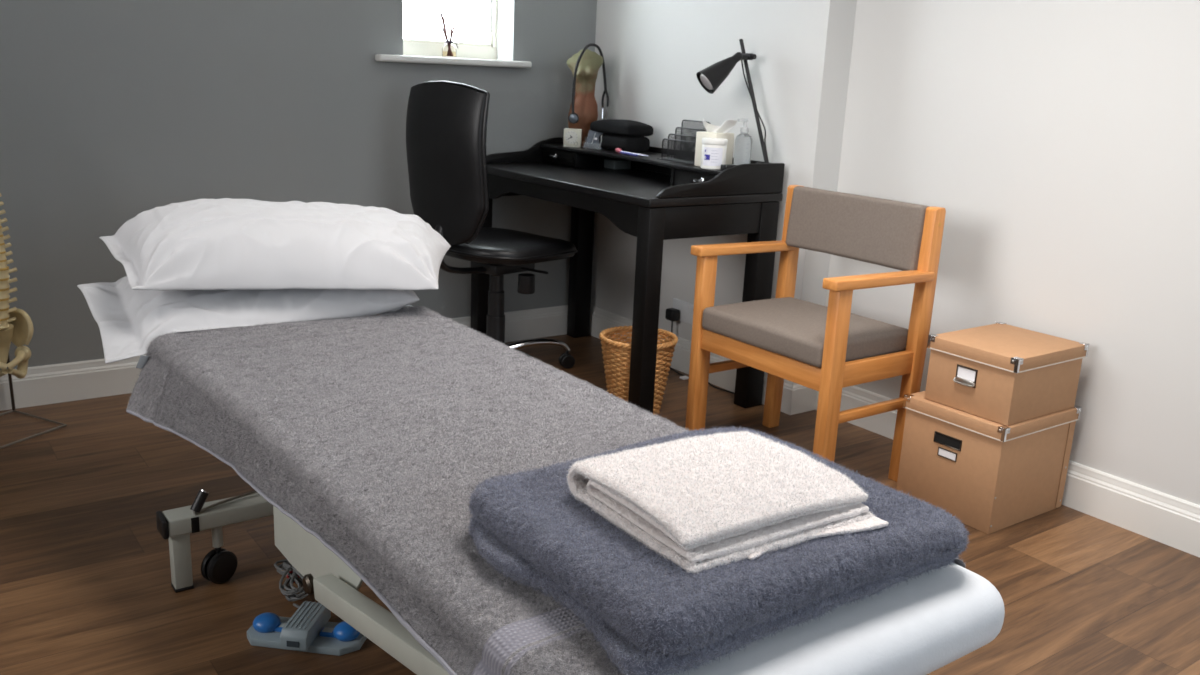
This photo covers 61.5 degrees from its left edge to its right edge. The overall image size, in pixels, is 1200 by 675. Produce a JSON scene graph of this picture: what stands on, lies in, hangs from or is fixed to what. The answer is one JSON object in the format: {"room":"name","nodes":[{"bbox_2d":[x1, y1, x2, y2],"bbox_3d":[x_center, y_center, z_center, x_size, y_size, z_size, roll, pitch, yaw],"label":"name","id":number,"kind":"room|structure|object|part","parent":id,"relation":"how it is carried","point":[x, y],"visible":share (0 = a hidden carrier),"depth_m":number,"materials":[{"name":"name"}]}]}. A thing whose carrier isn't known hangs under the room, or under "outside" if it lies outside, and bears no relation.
{"room":"examination room","nodes":[
{"label":"examination room","id":0,"kind":"room"},
{"bbox_2d":[0,0,596,369],"bbox_3d":[-1.729,-0.976,2.932,4.200,2.450,0.020,-8,18,-35],"label":"wall","id":1,"kind":"structure","parent":0,"point":[112,112],"depth_m":3.32,"materials":[{"name":"grey paint"}]},
{"bbox_2d":[0,305,567,410],"bbox_3d":[-1.769,0.152,3.214,4.200,0.125,0.018,-8,18,-35],"label":"baseboard","id":2,"kind":"structure","parent":1,"relation":"attached to","point":[88,379],"depth_m":3.29,"materials":[{"name":"white paint"}]},
{"bbox_2d":[403,0,497,59],"bbox_3d":[-0.588,-1.542,3.785,0.463,0.951,0.058,-8,18,-35],"label":"window","id":3,"kind":"structure","parent":1,"relation":"in","point":[411,47],"depth_m":3.94,"materials":[{"name":"beige plastic"}]},
{"bbox_3d":[-0.429,-1.263,3.959,0.018,0.125,0.013,-8,18,-35],"label":"handle","id":4,"kind":"part","parent":3,"relation":"part of","materials":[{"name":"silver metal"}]},
{"bbox_2d":[375,54,531,67],"bbox_3d":[-0.570,-1.043,3.810,0.631,0.025,0.177,-8,18,-35],"label":"windowsill","id":5,"kind":"structure","parent":1,"relation":"attached to","point":[378,57],"depth_m":3.72,"materials":[{"name":"white"}]},
{"bbox_2d":[437,12,457,57],"bbox_3d":[-0.570,-1.134,3.787,0.056,0.161,0.070,12,18,32],"label":"reed diffuser","id":6,"kind":"object","parent":5,"relation":"on","point":[449,49],"visible":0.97,"depth_m":3.79,"materials":[{"name":"clear glass"}]},
{"bbox_2d":[442,40,456,57],"bbox_3d":[-0.569,-1.089,3.805,0.056,0.064,0.056,-8,18,-35],"label":"glass bottle","id":7,"kind":"object","parent":6,"relation":"attached to","point":[449,49],"depth_m":3.79,"materials":[{"name":"white"}]},
{"bbox_2d":[497,0,511,59],"bbox_3d":[-0.570,-1.533,3.762,1.063,1.555,0.180,-8,18,-35],"label":"trim","id":8,"kind":"structure","parent":1,"relation":"attached to","point":[504,6],"depth_m":3.96,"materials":[{"name":"white paint"}]},
{"bbox_2d":[0,334,1199,674],"bbox_3d":[-0.242,0.827,1.359,4.600,0.100,5.600,-8,18,-35],"label":"floor","id":9,"kind":"structure","parent":0,"point":[86,588],"depth_m":2.31,"materials":[{"name":"brown wood"}]},
{"bbox_2d":[0,193,66,448],"bbox_3d":[-1.743,-0.204,2.849,0.264,0.995,0.259,10,16,25],"label":"model","id":10,"kind":"object","parent":9,"relation":"on","point":[16,326],"visible":1,"depth_m":2.98},
{"bbox_2d":[247,601,366,655],"bbox_3d":[-0.576,0.568,1.980,0.230,0.054,0.128,4,15,6],"label":"foot pedal","id":11,"kind":"object","parent":9,"relation":"on","point":[309,629],"visible":0.88,"depth_m":1.96,"materials":[{"name":"grey plastic"}]},
{"bbox_2d":[274,559,343,620],"bbox_3d":[-0.618,0.528,2.133,0.273,0.048,0.109,16,20,42],"label":"coiled cable","id":12,"kind":"object","parent":9,"relation":"on","point":[293,575],"visible":0.63,"depth_m":2.13,"materials":[{"name":"grey plastic"}]},
{"bbox_2d":[406,81,577,368],"bbox_3d":[-0.367,-0.372,3.623,0.596,1.052,0.599,15,19,40],"label":"office chair","id":13,"kind":"object","parent":9,"relation":"on","point":[446,121],"visible":0.73,"depth_m":3.40,"materials":[{"name":"black leather"}]},
{"bbox_3d":[-0.526,-0.580,3.395,0.388,0.535,0.079,15,19,40],"label":"backrest","id":14,"kind":"part","parent":13,"relation":"part of","materials":[{"name":"black leather"}]},
{"bbox_3d":[-0.359,-0.326,3.668,0.490,0.090,0.480,15,19,40],"label":"seat","id":15,"kind":"part","parent":13,"relation":"part of","materials":[{"name":"black leather"}]},
{"bbox_3d":[-0.266,-0.194,3.646,0.064,0.065,0.064,15,19,40],"label":"tension knob","id":16,"kind":"part","parent":13,"relation":"part of","materials":[{"name":"black plastic"}]},
{"bbox_3d":[-0.241,0.032,3.813,0.269,0.058,0.040,-4,16,-23],"label":"arm","id":17,"kind":"part","parent":13,"relation":"part of","materials":[{"name":"silver metal"}]},
{"bbox_2d":[156,305,1004,674],"bbox_3d":[-0.312,0.367,1.924,0.786,0.493,1.967,-8,18,-35],"label":"couch","id":18,"kind":"object","parent":9,"relation":"on","point":[921,626],"visible":0.17,"depth_m":1.26,"materials":[{"name":"white plastic"}]},
{"bbox_3d":[-0.890,0.467,2.141,0.036,0.128,0.036,-8,18,-35],"label":"leg","id":19,"kind":"part","parent":18,"relation":"part of","materials":[{"name":"white metal"}]},
{"bbox_3d":[-0.822,0.423,2.166,0.021,0.051,0.022,-8,18,-35],"label":"castor stem","id":20,"kind":"part","parent":18,"relation":"part of","materials":[{"name":"grey metal"}]},
{"bbox_3d":[-0.769,0.345,2.192,0.234,0.016,0.019,-12,21,-44],"label":"brake rod","id":21,"kind":"part","parent":18,"relation":"part of","materials":[{"name":"silver metal"}]},
{"bbox_2d":[77,276,419,363],"bbox_3d":[-0.862,-0.112,2.511,0.770,0.177,0.421,-6,17,-30],"label":"pillow","id":22,"kind":"object","parent":18,"relation":"on","point":[128,319],"visible":0.58,"depth_m":2.34,"materials":[{"name":"white fabric"}]},
{"bbox_2d":[99,198,450,290],"bbox_3d":[-0.744,-0.231,2.438,0.857,0.203,0.290,-4,16,-22],"label":"pillow","id":23,"kind":"object","parent":22,"relation":"on","point":[224,243],"visible":1,"depth_m":2.35,"materials":[{"name":"white fabric"}]},
{"bbox_3d":[-0.502,0.363,1.777,0.006,0.190,0.430,-8,18,-35],"label":"chassis plate","id":24,"kind":"part","parent":18,"relation":"part of","materials":[{"name":"beige metal"}]},
{"bbox_3d":[-0.286,0.426,1.429,0.034,0.146,0.590,-8,18,-35],"label":"lifting arm","id":25,"kind":"part","parent":18,"relation":"part of"},
{"bbox_2d":[126,305,965,674],"bbox_3d":[-0.279,0.209,1.787,0.769,0.139,1.606,-8,18,-35],"label":"blanket","id":26,"kind":"object","parent":18,"relation":"on","point":[374,434],"visible":0.7,"depth_m":1.73,"materials":[{"name":"grey fabric"}]},
{"bbox_2d":[467,426,970,674],"bbox_3d":[0.141,0.241,1.326,0.563,0.076,0.450,-8,18,-35],"label":"folded towel","id":27,"kind":"object","parent":26,"relation":"on","point":[650,615],"visible":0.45,"depth_m":1.16,"materials":[{"name":"fabric"}]},
{"bbox_2d":[566,430,888,574],"bbox_3d":[0.158,0.194,1.276,0.312,0.060,0.292,-8,18,-35],"label":"towel","id":28,"kind":"object","parent":27,"relation":"on","point":[715,499],"visible":1,"depth_m":1.23,"materials":[{"name":"white fabric"}]},
{"bbox_2d":[471,137,784,413],"bbox_3d":[0.040,-0.265,3.703,0.564,0.839,1.118,-8,18,-35],"label":"writing desk","id":29,"kind":"object","parent":9,"relation":"on","point":[654,201],"visible":0.85,"depth_m":3.34,"materials":[{"name":"black wood"}]},
{"bbox_3d":[-0.469,-0.298,3.987,0.060,0.713,0.060,-8,18,-35],"label":"leg","id":30,"kind":"part","parent":29,"relation":"part of","materials":[{"name":"black wood"}]},
{"bbox_3d":[-0.247,-0.752,4.045,0.527,0.097,0.016,-8,18,-35],"label":"panel","id":31,"kind":"part","parent":29,"relation":"part of","materials":[{"name":"black wood"}]},
{"bbox_3d":[-0.178,-0.710,3.958,0.021,0.026,0.045,-8,18,-35],"label":"knob","id":32,"kind":"part","parent":29,"relation":"part of","materials":[{"name":"silver metal"}]},
{"bbox_3d":[-0.071,-0.720,4.028,0.232,0.055,0.227,-8,18,-35],"label":"drawer","id":33,"kind":"part","parent":29,"relation":"part of","materials":[{"name":"black wood"}]},
{"bbox_2d":[563,128,581,147],"bbox_3d":[-0.107,-0.777,3.928,0.068,0.070,0.027,4,15,6],"label":"desk clock","id":34,"kind":"object","parent":29,"relation":"on","point":[572,137],"visible":1,"depth_m":3.92,"materials":[{"name":"white plastic"}]},
{"bbox_3d":[-0.079,-0.353,4.262,0.080,0.713,0.060,-8,18,-35],"label":"leg","id":35,"kind":"part","parent":29,"relation":"part of","materials":[{"name":"black wood"}]},
{"bbox_2d":[567,49,602,146],"bbox_3d":[-0.065,-0.941,3.966,0.142,0.372,0.109,2,15,-1],"label":"figurine","id":36,"kind":"object","parent":29,"relation":"on","point":[585,104],"visible":0.75,"depth_m":3.94,"materials":[{"name":"ceramic"}]},
{"bbox_2d":[568,43,608,123],"bbox_3d":[-0.042,-0.985,3.919,0.184,0.304,0.047,-10,19,-40],"label":"stethoscope","id":37,"kind":"object","parent":36,"relation":"hanging from","point":[573,118],"visible":1,"depth_m":3.90,"materials":[{"name":"black plastic"}]},
{"bbox_2d":[583,130,602,149],"bbox_3d":[-0.021,-0.759,3.880,0.078,0.072,0.050,4,15,6],"label":"card holder","id":38,"kind":"object","parent":29,"relation":"on","point":[592,141],"visible":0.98,"depth_m":3.88,"materials":[{"name":"plastic"}]},
{"bbox_2d":[604,159,630,169],"bbox_3d":[0.064,-0.678,3.942,0.080,0.034,0.085,-8,18,-35],"label":"glass block","id":39,"kind":"object","parent":29,"relation":"on","point":[615,164],"visible":0.96,"depth_m":3.91,"materials":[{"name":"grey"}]},
{"bbox_2d":[590,119,652,152],"bbox_3d":[0.078,-0.773,3.856,0.135,0.116,0.270,-8,18,-35],"label":"case","id":40,"kind":"object","parent":29,"relation":"on","point":[626,135],"visible":0.94,"depth_m":3.78,"materials":[{"name":"black fabric"}]},
{"bbox_3d":[0.081,-0.803,3.850,0.130,0.055,0.270,-8,18,-35],"label":"lid","id":41,"kind":"part","parent":40,"relation":"part of","materials":[{"name":"black fabric"}]},
{"bbox_2d":[540,144,721,174],"bbox_3d":[0.176,-0.657,3.688,0.255,0.014,1.078,-8,18,-35],"label":"shelf","id":42,"kind":"object","parent":29,"relation":"attached to","point":[678,168],"depth_m":3.71,"materials":[{"name":"black wood"}]},
{"bbox_2d":[615,148,647,155],"bbox_3d":[0.112,-0.675,3.684,0.019,0.017,0.216,-6,17,-29],"label":"ballpoint pen","id":43,"kind":"object","parent":29,"relation":"on","point":[618,150],"visible":1,"depth_m":3.70,"materials":[{"name":"white"}]},
{"bbox_3d":[0.143,-0.054,3.169,0.060,0.713,0.060,-8,18,-35],"label":"leg","id":44,"kind":"part","parent":29,"relation":"part of","materials":[{"name":"black wood"}]},
{"bbox_2d":[657,119,710,163],"bbox_3d":[0.308,-0.683,3.513,0.125,0.137,0.220,-8,18,-35],"label":"rack","id":45,"kind":"object","parent":29,"relation":"on","point":[685,142],"visible":0.68,"depth_m":3.51,"materials":[{"name":"black metal"}]},
{"bbox_3d":[0.271,-0.643,3.473,0.005,0.073,0.183,-8,18,-35],"label":"tier frame","id":46,"kind":"part","parent":45,"relation":"part of","materials":[{"name":"black metal"}]},
{"bbox_3d":[0.271,-0.642,3.473,0.001,0.067,0.176,-8,18,-35],"label":"panel","id":47,"kind":"part","parent":45,"relation":"part of","materials":[{"name":"black metal"}]},
{"bbox_3d":[0.292,-0.658,3.502,0.005,0.089,0.180,-8,18,-35],"label":"tier frame","id":48,"kind":"part","parent":45,"relation":"part of","materials":[{"name":"black metal"}]},
{"bbox_3d":[0.292,-0.657,3.502,0.001,0.083,0.173,-8,18,-35],"label":"panel","id":49,"kind":"part","parent":45,"relation":"part of","materials":[{"name":"black metal"}]},
{"bbox_3d":[0.314,-0.676,3.536,0.001,0.105,0.158,-8,18,-35],"label":"panel","id":50,"kind":"part","parent":45,"relation":"part of","materials":[{"name":"black metal"}]},
{"bbox_3d":[0.315,-0.677,3.535,0.005,0.111,0.165,-8,18,-35],"label":"tier frame","id":51,"kind":"part","parent":45,"relation":"part of","materials":[{"name":"black metal"}]},
{"bbox_3d":[0.336,-0.698,3.571,0.001,0.130,0.148,-8,18,-35],"label":"panel","id":52,"kind":"part","parent":45,"relation":"part of","materials":[{"name":"black metal"}]},
{"bbox_3d":[0.336,-0.698,3.571,0.005,0.136,0.155,-8,18,-35],"label":"tier frame","id":53,"kind":"part","parent":45,"relation":"part of","materials":[{"name":"black metal"}]},
{"bbox_3d":[0.416,-0.526,3.376,0.232,0.055,0.246,-8,18,-35],"label":"drawer","id":54,"kind":"part","parent":29,"relation":"part of","materials":[{"name":"black wood"}]},
{"bbox_3d":[0.282,-0.653,3.768,0.008,0.093,1.078,-8,18,-35],"label":"panel","id":55,"kind":"part","parent":29,"relation":"part of","materials":[{"name":"black wood"}]},
{"bbox_3d":[0.326,-0.509,3.284,0.021,0.026,0.045,-8,18,-35],"label":"knob","id":56,"kind":"part","parent":29,"relation":"part of","materials":[{"name":"silver metal"}]},
{"bbox_2d":[701,137,727,169],"bbox_3d":[0.369,-0.597,3.273,0.084,0.099,0.084,-8,18,-35],"label":"tub","id":57,"kind":"object","parent":29,"relation":"on","point":[713,154],"visible":0.98,"depth_m":3.24,"materials":[{"name":"white plastic"}]},
{"bbox_3d":[0.371,-0.636,3.263,0.084,0.019,0.084,-8,18,-35],"label":"lid","id":58,"kind":"part","parent":57,"relation":"part of","materials":[{"name":"white plastic"}]},
{"bbox_2d":[694,119,736,165],"bbox_3d":[0.397,-0.640,3.326,0.090,0.158,0.140,-11,20,-41],"label":"tissue box","id":59,"kind":"object","parent":29,"relation":"on","point":[713,131],"visible":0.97,"depth_m":3.33,"materials":[{"name":"beige"}]},
{"bbox_3d":[0.390,-0.499,3.193,0.527,0.097,0.016,-8,18,-35],"label":"panel","id":60,"kind":"part","parent":29,"relation":"part of","materials":[{"name":"black wood"}]},
{"bbox_2d":[720,164,735,170],"bbox_3d":[0.413,-0.542,3.227,0.053,0.020,0.028,-8,18,-35],"label":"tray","id":61,"kind":"object","parent":29,"relation":"on","point":[723,166],"visible":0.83,"depth_m":3.21,"materials":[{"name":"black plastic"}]},
{"bbox_2d":[696,39,768,163],"bbox_3d":[0.448,-0.770,3.318,0.215,0.416,0.226,-8,18,-35],"label":"desk lamp","id":62,"kind":"object","parent":29,"relation":"on","point":[710,78],"visible":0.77,"depth_m":3.33,"materials":[{"name":"black metal"}]},
{"bbox_3d":[0.370,-0.856,3.322,0.088,0.079,0.066,-8,18,-35],"label":"bulb","id":63,"kind":"part","parent":62,"relation":"part of","materials":[{"name":"clear glass"}]},
{"bbox_3d":[0.387,-0.874,3.330,0.153,0.137,0.086,-8,18,-35],"label":"lamp shade","id":64,"kind":"part","parent":62,"relation":"part of","materials":[{"name":"black metal"}]},
{"bbox_2d":[733,119,751,164],"bbox_3d":[0.464,-0.625,3.271,0.058,0.163,0.057,-8,18,-35],"label":"pump bottle","id":65,"kind":"object","parent":29,"relation":"on","point":[742,149],"visible":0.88,"depth_m":3.25,"materials":[{"name":"clear plastic"}]},
{"bbox_3d":[0.533,-0.109,3.444,0.080,0.713,0.060,-8,18,-35],"label":"leg","id":66,"kind":"part","parent":29,"relation":"part of","materials":[{"name":"black wood"}]},
{"bbox_2d":[599,326,677,414],"bbox_3d":[0.122,0.121,3.366,0.260,0.269,0.261,13,18,35],"label":"wicker basket","id":67,"kind":"object","parent":9,"relation":"on","point":[616,351],"visible":0.53,"depth_m":3.29,"materials":[{"name":"brown wicker"}]},
{"bbox_2d":[679,376,688,379],"bbox_3d":[0.318,0.152,3.801,0.030,0.008,0.025,-8,18,-35],"label":"tag","id":68,"kind":"object","parent":9,"relation":"on","point":[680,377],"visible":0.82,"depth_m":3.79,"materials":[{"name":"white"}]},
{"bbox_2d":[685,185,945,481],"bbox_3d":[0.598,-0.013,2.936,0.436,0.791,0.566,-8,18,-35],"label":"wooden armchair","id":69,"kind":"object","parent":9,"relation":"on","point":[826,350],"visible":1,"depth_m":2.84,"materials":[{"name":"brown wood"}]},
{"bbox_3d":[0.305,0.042,3.065,0.052,0.594,0.036,-8,18,-35],"label":"leg","id":70,"kind":"part","parent":69,"relation":"part of","materials":[{"name":"brown wood"}]},
{"bbox_3d":[0.442,-0.273,3.073,0.399,0.034,0.050,-8,18,-35],"label":"armrest","id":71,"kind":"part","parent":69,"relation":"part of","materials":[{"name":"brown wood"}]},
{"bbox_3d":[0.454,0.058,2.849,0.026,0.062,0.480,-8,18,-35],"label":"rail","id":72,"kind":"part","parent":69,"relation":"part of","materials":[{"name":"brown wood"}]},
{"bbox_3d":[0.587,-0.091,3.236,0.062,0.789,0.036,-8,18,-35],"label":"post","id":73,"kind":"part","parent":69,"relation":"part of","materials":[{"name":"brown wood"}]},
{"bbox_2d":[702,297,907,367],"bbox_3d":[0.590,-0.029,2.925,0.377,0.080,0.477,-8,18,-35],"label":"seat cushion","id":74,"kind":"object","parent":69,"relation":"on","point":[790,331],"depth_m":2.82,"materials":[{"name":"grey fabric"}]},
{"bbox_3d":[0.606,0.162,2.663,0.052,0.594,0.036,-8,18,-35],"label":"leg","id":75,"kind":"part","parent":69,"relation":"part of","materials":[{"name":"brown wood"}]},
{"bbox_2d":[786,186,929,270],"bbox_3d":[0.753,-0.322,2.960,0.086,0.190,0.485,-8,18,-35],"label":"cushion","id":76,"kind":"object","parent":69,"relation":"on","point":[888,233],"depth_m":2.94,"materials":[{"name":"grey fabric"}]},
{"bbox_3d":[0.749,0.085,2.747,0.293,0.063,0.024,-8,18,-35],"label":"rail","id":77,"kind":"part","parent":69,"relation":"part of","materials":[{"name":"brown wood"}]},
{"bbox_3d":[0.743,-0.153,2.671,0.399,0.034,0.050,-8,18,-35],"label":"armrest","id":78,"kind":"part","parent":69,"relation":"part of","materials":[{"name":"brown wood"}]},
{"bbox_3d":[0.888,0.029,2.834,0.062,0.789,0.036,-8,18,-35],"label":"post","id":79,"kind":"part","parent":69,"relation":"part of","materials":[{"name":"brown wood"}]},
{"bbox_2d":[896,391,1081,533],"bbox_3d":[1.054,0.312,2.766,0.355,0.291,0.312,-8,18,-35],"label":"storage box","id":80,"kind":"object","parent":9,"relation":"on","point":[992,476],"visible":0.77,"depth_m":2.65,"materials":[{"name":"beige paper"}]},
{"bbox_3d":[0.916,0.308,2.664,0.002,0.024,0.058,-8,18,-35],"label":"label frame","id":81,"kind":"part","parent":80,"relation":"part of","materials":[{"name":"grey metal"}]},
{"bbox_3d":[0.915,0.273,2.658,0.003,0.030,0.084,-8,18,-35],"label":"handle frame","id":82,"kind":"part","parent":80,"relation":"part of","materials":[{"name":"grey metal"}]},
{"bbox_3d":[1.059,0.204,2.737,0.351,0.003,0.308,-8,18,-35],"label":"lid trim","id":83,"kind":"part","parent":80,"relation":"part of","materials":[{"name":"beige paper"}]},
{"bbox_3d":[1.060,0.189,2.733,0.349,0.034,0.306,-8,18,-35],"label":"lid","id":84,"kind":"part","parent":80,"relation":"part of","materials":[{"name":"brown cardboard"}]},
{"bbox_2d":[925,322,1088,425],"bbox_3d":[1.075,0.090,2.689,0.332,0.176,0.268,-8,18,-35],"label":"storage box","id":85,"kind":"object","parent":80,"relation":"on","point":[1000,372],"visible":1,"depth_m":2.60,"materials":[{"name":"beige paper"}]},
{"bbox_3d":[0.940,0.115,2.606,0.012,0.016,0.064,-8,18,-35],"label":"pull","id":86,"kind":"part","parent":85,"relation":"part of","materials":[{"name":"silver metal"}]},
{"bbox_3d":[1.079,0.038,2.677,0.324,0.003,0.264,-8,18,-35],"label":"lid trim","id":87,"kind":"part","parent":85,"relation":"part of","materials":[{"name":"beige paper"}]},
{"bbox_3d":[1.080,0.022,2.673,0.322,0.034,0.262,-8,18,-35],"label":"lid","id":88,"kind":"part","parent":85,"relation":"part of","materials":[{"name":"brown cardboard"}]},
{"bbox_2d":[657,158,693,163],"bbox_3d":[0.309,-0.617,3.524,0.125,0.002,0.200,-8,18,-35],"label":"tray","id":89,"kind":"object","parent":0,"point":[684,160],"depth_m":3.48,"materials":[{"name":"black metal"}]},
{"bbox_2d":[591,0,1199,504],"bbox_3d":[1.591,-0.627,2.182,0.250,2.450,5.220,-8,18,-35],"label":"wall","id":90,"kind":"structure","parent":0,"point":[1058,141],"depth_m":2.87,"materials":[{"name":"white paint"}]},
{"bbox_2d":[672,298,693,324],"bbox_3d":[0.322,-0.098,3.854,0.013,0.080,0.140,-8,18,-35],"label":"wall socket","id":91,"kind":"object","parent":90,"relation":"attached to","point":[686,308],"visible":0.73,"depth_m":3.85,"materials":[{"name":"white plastic"}]},
{"bbox_2d":[665,308,734,393],"bbox_3d":[0.385,0.051,3.747,0.047,0.238,0.457,-8,18,-35],"label":"plug","id":92,"kind":"object","parent":90,"relation":"attached to","point":[672,314],"visible":0.52,"depth_m":3.86,"materials":[{"name":"black plastic"}]},
{"bbox_2d":[589,305,1199,556],"bbox_3d":[1.487,0.507,2.428,0.140,0.125,5.200,-8,18,-35],"label":"baseboard","id":93,"kind":"structure","parent":90,"relation":"attached to","point":[1172,521],"depth_m":2.73,"materials":[{"name":"white paint"}]}
]}

